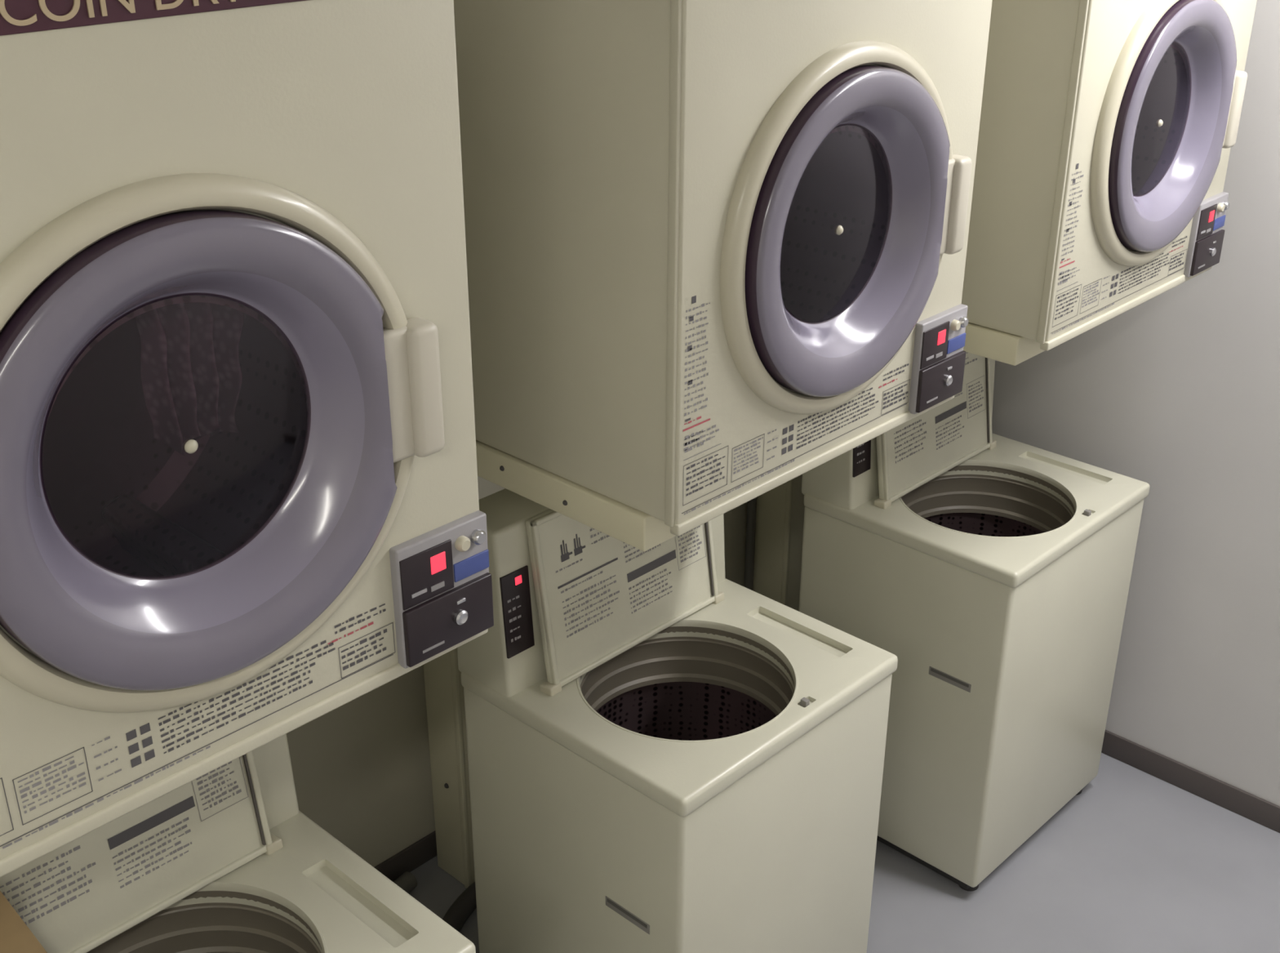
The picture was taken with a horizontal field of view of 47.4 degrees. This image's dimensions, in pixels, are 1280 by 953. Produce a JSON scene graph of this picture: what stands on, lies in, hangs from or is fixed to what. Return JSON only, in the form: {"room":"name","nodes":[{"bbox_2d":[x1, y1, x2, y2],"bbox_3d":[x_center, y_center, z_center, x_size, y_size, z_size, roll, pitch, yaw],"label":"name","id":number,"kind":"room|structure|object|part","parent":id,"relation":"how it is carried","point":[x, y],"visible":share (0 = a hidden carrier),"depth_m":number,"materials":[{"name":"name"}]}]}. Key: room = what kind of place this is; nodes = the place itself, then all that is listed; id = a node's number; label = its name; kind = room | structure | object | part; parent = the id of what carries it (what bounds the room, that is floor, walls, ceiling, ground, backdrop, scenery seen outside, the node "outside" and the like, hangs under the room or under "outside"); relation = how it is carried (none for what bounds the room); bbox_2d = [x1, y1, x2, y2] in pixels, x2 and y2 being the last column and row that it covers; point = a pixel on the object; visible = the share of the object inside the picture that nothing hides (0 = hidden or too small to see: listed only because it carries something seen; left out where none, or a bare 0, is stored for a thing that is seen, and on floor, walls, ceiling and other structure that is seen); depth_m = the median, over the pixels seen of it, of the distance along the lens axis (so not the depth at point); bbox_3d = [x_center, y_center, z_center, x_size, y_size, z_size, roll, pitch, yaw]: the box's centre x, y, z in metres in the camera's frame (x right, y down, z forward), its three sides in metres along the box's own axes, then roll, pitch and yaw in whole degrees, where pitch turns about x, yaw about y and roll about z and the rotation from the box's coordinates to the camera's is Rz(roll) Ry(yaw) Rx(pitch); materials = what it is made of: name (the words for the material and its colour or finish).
{"room":"laundry","nodes":[
{"label":"laundry","id":0,"kind":"room"},
{"bbox_2d":[286,475,746,866],"bbox_3d":[-1.077,-0.080,2.171,0.080,2.620,4.500,22,33,38],"label":"wall","id":1,"kind":"structure","parent":0,"point":[362,767],"depth_m":3.05,"materials":[{"name":"paint"}]},
{"bbox_2d":[373,830,437,881],"bbox_3d":[-1.051,1.087,2.692,0.008,0.065,4.492,22,33,38],"label":"baseboard","id":2,"kind":"structure","parent":1,"relation":"attached to","point":[424,849],"depth_m":3.20,"materials":[{"name":"grey plastic"}]},
{"bbox_2d":[743,497,756,590],"bbox_3d":[0.281,-0.032,3.668,0.053,1.250,0.044,22,33,38],"label":"supply pipe","id":3,"kind":"object","parent":1,"relation":"attached to","point":[752,504],"visible":0.15,"depth_m":3.75,"materials":[{"name":"grey metal"}]},
{"bbox_2d":[408,752,1279,952],"bbox_3d":[0.145,1.629,1.697,3.300,0.050,4.500,22,33,38],"label":"floor","id":4,"kind":"structure","parent":0,"point":[1136,860],"depth_m":3.18,"materials":[{"name":"plastic"}]},
{"bbox_2d":[0,733,475,952],"bbox_3d":[-0.594,0.846,1.984,0.525,1.114,0.560,22,33,38],"label":"washing machine","id":5,"kind":"object","parent":4,"relation":"on","point":[227,860],"visible":0.62,"depth_m":1.97,"materials":[{"name":"metal"}]},
{"bbox_2d":[0,890,47,952],"bbox_3d":[-0.776,0.560,1.745,0.029,0.203,0.146,22,33,38],"label":"cardboard sheet","id":6,"kind":"object","parent":5,"relation":"on","point":[15,936],"visible":1,"depth_m":1.76,"materials":[{"name":"brown cardboard"}]},
{"bbox_3d":[-0.683,0.445,1.878,0.018,0.300,0.412,13,27,43],"label":"lid","id":7,"kind":"part","parent":5,"relation":"part of","materials":[{"name":"plastic"}]},
{"bbox_2d":[107,795,195,849],"bbox_3d":[-0.700,0.426,1.842,0.001,0.128,0.280,13,27,43],"label":"print","id":8,"kind":"object","parent":5,"relation":"attached to","point":[171,812],"depth_m":1.91},
{"bbox_2d":[393,871,417,893],"bbox_3d":[-0.608,1.003,2.864,0.088,0.068,0.693,7,26,13],"label":"hose","id":9,"kind":"object","parent":4,"relation":"on","point":[407,882],"visible":0.12,"depth_m":3.13,"materials":[{"name":"grey"}]},
{"bbox_2d":[442,881,476,932],"bbox_3d":[-0.269,0.879,3.114,0.192,0.082,0.750,13,28,25],"label":"hose","id":10,"kind":"object","parent":4,"relation":"on","point":[465,904],"visible":0.23,"depth_m":3.06,"materials":[{"name":"grey rubber"}]},
{"bbox_2d":[423,440,675,888],"bbox_3d":[-0.113,0.401,2.694,0.946,1.306,0.662,22,33,38],"label":"stand","id":11,"kind":"object","parent":4,"relation":"on","point":[444,689],"visible":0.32,"depth_m":2.96,"materials":[{"name":"beige paint"}]},
{"bbox_3d":[-0.381,0.300,2.961,0.105,1.257,0.087,22,33,38],"label":"post","id":12,"kind":"part","parent":11,"relation":"part of","materials":[{"name":"beige metal"}]},
{"bbox_2d":[475,440,675,551],"bbox_3d":[-0.110,-0.166,2.425,0.946,0.051,0.658,22,33,38],"label":"shelf","id":13,"kind":"object","parent":11,"relation":"on","point":[640,530],"depth_m":2.00,"materials":[{"name":"beige metal"}]},
{"bbox_2d":[453,0,992,536],"bbox_3d":[0.060,-0.462,2.108,0.658,0.780,0.655,22,33,38],"label":"dryer","id":14,"kind":"object","parent":11,"relation":"on","point":[716,250],"visible":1,"depth_m":1.87,"materials":[{"name":"beige metal"}]},
{"bbox_2d":[684,295,710,452],"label":"print","id":15,"kind":"object","parent":14,"relation":"attached to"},
{"bbox_2d":[683,378,897,431],"bbox_3d":[0.218,-0.105,1.995,0.001,0.078,0.477,22,33,38],"label":"print","id":16,"kind":"object","parent":14,"relation":"attached to","point":[892,380],"depth_m":1.84},
{"bbox_2d":[681,363,910,515],"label":"print","id":17,"kind":"object","parent":14,"relation":"attached to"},
{"bbox_3d":[0.268,-0.382,1.931,0.014,0.772,0.650,22,33,38],"label":"panel","id":18,"kind":"part","parent":14,"relation":"part of","materials":[{"name":"beige metal"}]},
{"bbox_2d":[925,355,933,360],"bbox_3d":[0.434,-0.179,2.192,0.005,0.004,0.020,22,33,38],"label":"print","id":19,"kind":"object","parent":14,"relation":"on","point":[928,357],"depth_m":2.19,"materials":[{"name":"grey paint"}]},
{"bbox_2d":[926,395,937,403],"bbox_3d":[0.443,-0.118,2.229,0.009,0.003,0.030,22,33,38],"label":"print","id":20,"kind":"object","parent":14,"relation":"attached to","point":[930,399],"depth_m":2.23,"materials":[{"name":"grey"}]},
{"bbox_2d":[935,351,942,358],"bbox_3d":[0.452,-0.185,2.209,0.005,0.006,0.018,22,33,38],"label":"print","id":21,"kind":"object","parent":14,"relation":"on","point":[939,354],"depth_m":2.21,"materials":[{"name":"grey paint"}]},
{"bbox_3d":[0.426,-0.385,2.082,0.026,0.138,0.040,22,33,38],"label":"handle plate","id":22,"kind":"part","parent":14,"relation":"part of","materials":[{"name":"beige plastic"}]},
{"bbox_2d":[457,488,897,952],"bbox_3d":[0.067,0.548,2.611,0.525,1.114,0.560,22,33,38],"label":"washing machine","id":23,"kind":"object","parent":4,"relation":"on","point":[667,753],"visible":0.87,"depth_m":2.45,"materials":[{"name":"metal"}]},
{"bbox_2d":[507,595,520,642],"bbox_3d":[-0.201,0.230,2.360,0.001,0.076,0.027,18,31,40],"label":"print","id":24,"kind":"object","parent":23,"relation":"attached to","point":[513,608],"depth_m":2.36},
{"bbox_3d":[-0.022,0.147,2.506,0.018,0.300,0.412,13,27,43],"label":"lid","id":25,"kind":"part","parent":23,"relation":"part of","materials":[{"name":"plastic"}]},
{"bbox_2d":[555,525,706,637],"bbox_3d":[-0.011,0.128,2.499,0.033,0.219,0.357,22,33,38],"label":"print","id":26,"kind":"object","parent":23,"relation":"attached to","point":[605,584],"depth_m":2.48,"materials":[{"name":"grey"}]},
{"bbox_2d":[596,681,776,740],"bbox_3d":[0.079,0.570,2.569,0.372,0.261,0.372,22,33,38],"label":"basket","id":27,"kind":"object","parent":23,"relation":"on","point":[672,710],"depth_m":2.69,"materials":[{"name":"metal"}]},
{"bbox_2d":[752,322,1044,610],"bbox_3d":[0.536,0.108,3.311,0.946,1.306,0.662,22,33,38],"label":"stand","id":28,"kind":"object","parent":4,"relation":"on","point":[780,512],"visible":0.03,"depth_m":3.70,"materials":[{"name":"beige paint"}]},
{"bbox_3d":[0.364,-0.035,3.668,0.105,1.257,0.087,22,33,38],"label":"post","id":29,"kind":"part","parent":28,"relation":"part of","materials":[{"name":"beige metal"}]},
{"bbox_2d":[963,322,1044,365],"bbox_3d":[0.539,-0.458,3.042,0.946,0.051,0.658,22,33,38],"label":"tray","id":30,"kind":"object","parent":28,"relation":"on","point":[1013,349],"depth_m":2.56,"materials":[{"name":"beige paint"}]},
{"bbox_2d":[961,0,1257,351],"bbox_3d":[0.709,-0.754,2.724,0.658,0.780,0.655,22,33,38],"label":"dryer","id":31,"kind":"object","parent":28,"relation":"on","point":[1108,130],"visible":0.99,"depth_m":2.47,"materials":[{"name":"beige metal"}]},
{"bbox_2d":[1057,163,1083,284],"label":"print","id":32,"kind":"object","parent":31,"relation":"attached to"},
{"bbox_2d":[1051,235,1187,333],"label":"print","id":33,"kind":"object","parent":31,"relation":"attached to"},
{"bbox_2d":[1059,245,1182,267],"bbox_3d":[0.872,-0.400,2.615,0.001,0.078,0.490,22,33,38],"label":"print","id":34,"kind":"object","parent":31,"relation":"attached to","point":[1182,246],"depth_m":2.46},
{"bbox_3d":[0.917,-0.674,2.548,0.014,0.772,0.650,22,33,38],"label":"panel","id":35,"kind":"part","parent":31,"relation":"part of","materials":[{"name":"beige metal"}]},
{"bbox_3d":[1.075,-0.677,2.699,0.026,0.138,0.040,22,33,38],"label":"handle plate","id":36,"kind":"part","parent":31,"relation":"part of","materials":[{"name":"beige plastic"}]},
{"bbox_2d":[798,351,1150,891],"bbox_3d":[0.720,0.253,3.232,0.525,1.114,0.560,22,33,38],"label":"washing machine","id":37,"kind":"object","parent":4,"relation":"on","point":[996,570],"visible":0.85,"depth_m":3.08,"materials":[{"name":"metal"}]},
{"bbox_2d":[857,443,864,462],"bbox_3d":[0.452,-0.065,2.981,0.001,0.076,0.027,18,31,40],"label":"print","id":38,"kind":"object","parent":37,"relation":"attached to","point":[863,451],"depth_m":2.99},
{"bbox_3d":[0.631,-0.148,3.127,0.018,0.300,0.412,13,27,43],"label":"lid","id":39,"kind":"part","parent":37,"relation":"part of","materials":[{"name":"plastic"}]},
{"bbox_2d":[893,352,985,462],"bbox_3d":[0.643,-0.167,3.120,0.033,0.219,0.357,22,33,38],"label":"print","id":40,"kind":"object","parent":37,"relation":"attached to","point":[931,434],"depth_m":3.16,"materials":[{"name":"grey"}]},
{"bbox_2d":[924,512,1043,536],"bbox_3d":[0.733,0.275,3.190,0.372,0.261,0.372,22,33,38],"label":"basket","id":41,"kind":"object","parent":37,"relation":"on","point":[992,524],"depth_m":3.30,"materials":[{"name":"metal"}]},
{"bbox_3d":[-0.784,0.704,2.057,0.946,1.306,0.662,22,33,38],"label":"stand","id":42,"kind":"object","parent":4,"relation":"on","visible":0},
{"bbox_2d":[0,0,493,876],"bbox_3d":[-0.611,-0.159,1.470,0.658,0.780,0.655,22,33,38],"label":"dryer","id":43,"kind":"object","parent":42,"relation":"on","point":[239,501],"visible":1,"depth_m":1.34,"materials":[{"name":"beige metal"}]},
{"bbox_2d":[0,603,395,848],"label":"print","id":44,"kind":"object","parent":43,"relation":"attached to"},
{"bbox_2d":[327,621,373,644],"bbox_3d":[-0.449,0.196,1.361,0.001,0.078,0.488,22,33,38],"label":"print","id":45,"kind":"object","parent":43,"relation":"attached to","point":[371,623],"depth_m":1.52},
{"bbox_3d":[-0.245,-0.082,1.445,0.026,0.138,0.040,22,33,38],"label":"handle plate","id":46,"kind":"part","parent":43,"relation":"part of","materials":[{"name":"beige plastic"}]},
{"bbox_2d":[411,587,426,598],"bbox_3d":[-0.237,0.124,1.555,0.005,0.004,0.020,22,33,38],"label":"print","id":47,"kind":"object","parent":43,"relation":"on","point":[416,593],"depth_m":1.55,"materials":[{"name":"grey paint"}]},
{"bbox_2d":[422,640,444,653],"bbox_3d":[-0.228,0.185,1.591,0.009,0.003,0.030,22,33,38],"label":"print","id":48,"kind":"object","parent":43,"relation":"attached to","point":[428,646],"depth_m":1.59,"materials":[{"name":"grey"}]},
{"bbox_2d":[431,580,444,591],"bbox_3d":[-0.219,0.118,1.572,0.005,0.006,0.018,22,33,38],"label":"print","id":49,"kind":"object","parent":43,"relation":"on","point":[436,585],"depth_m":1.57,"materials":[{"name":"grey paint"}]},
{"bbox_2d":[991,0,1279,805],"bbox_3d":[1.726,-0.287,2.621,3.300,2.620,0.080,22,33,38],"label":"wall","id":50,"kind":"structure","parent":0,"point":[1177,393],"depth_m":3.25,"materials":[{"name":"paint"}]},
{"bbox_2d":[1101,729,1279,832],"bbox_3d":[1.693,0.880,3.142,3.300,0.065,0.008,22,33,38],"label":"baseboard","id":51,"kind":"structure","parent":50,"relation":"attached to","point":[1253,807],"depth_m":3.46,"materials":[{"name":"grey plastic"}]}
]}

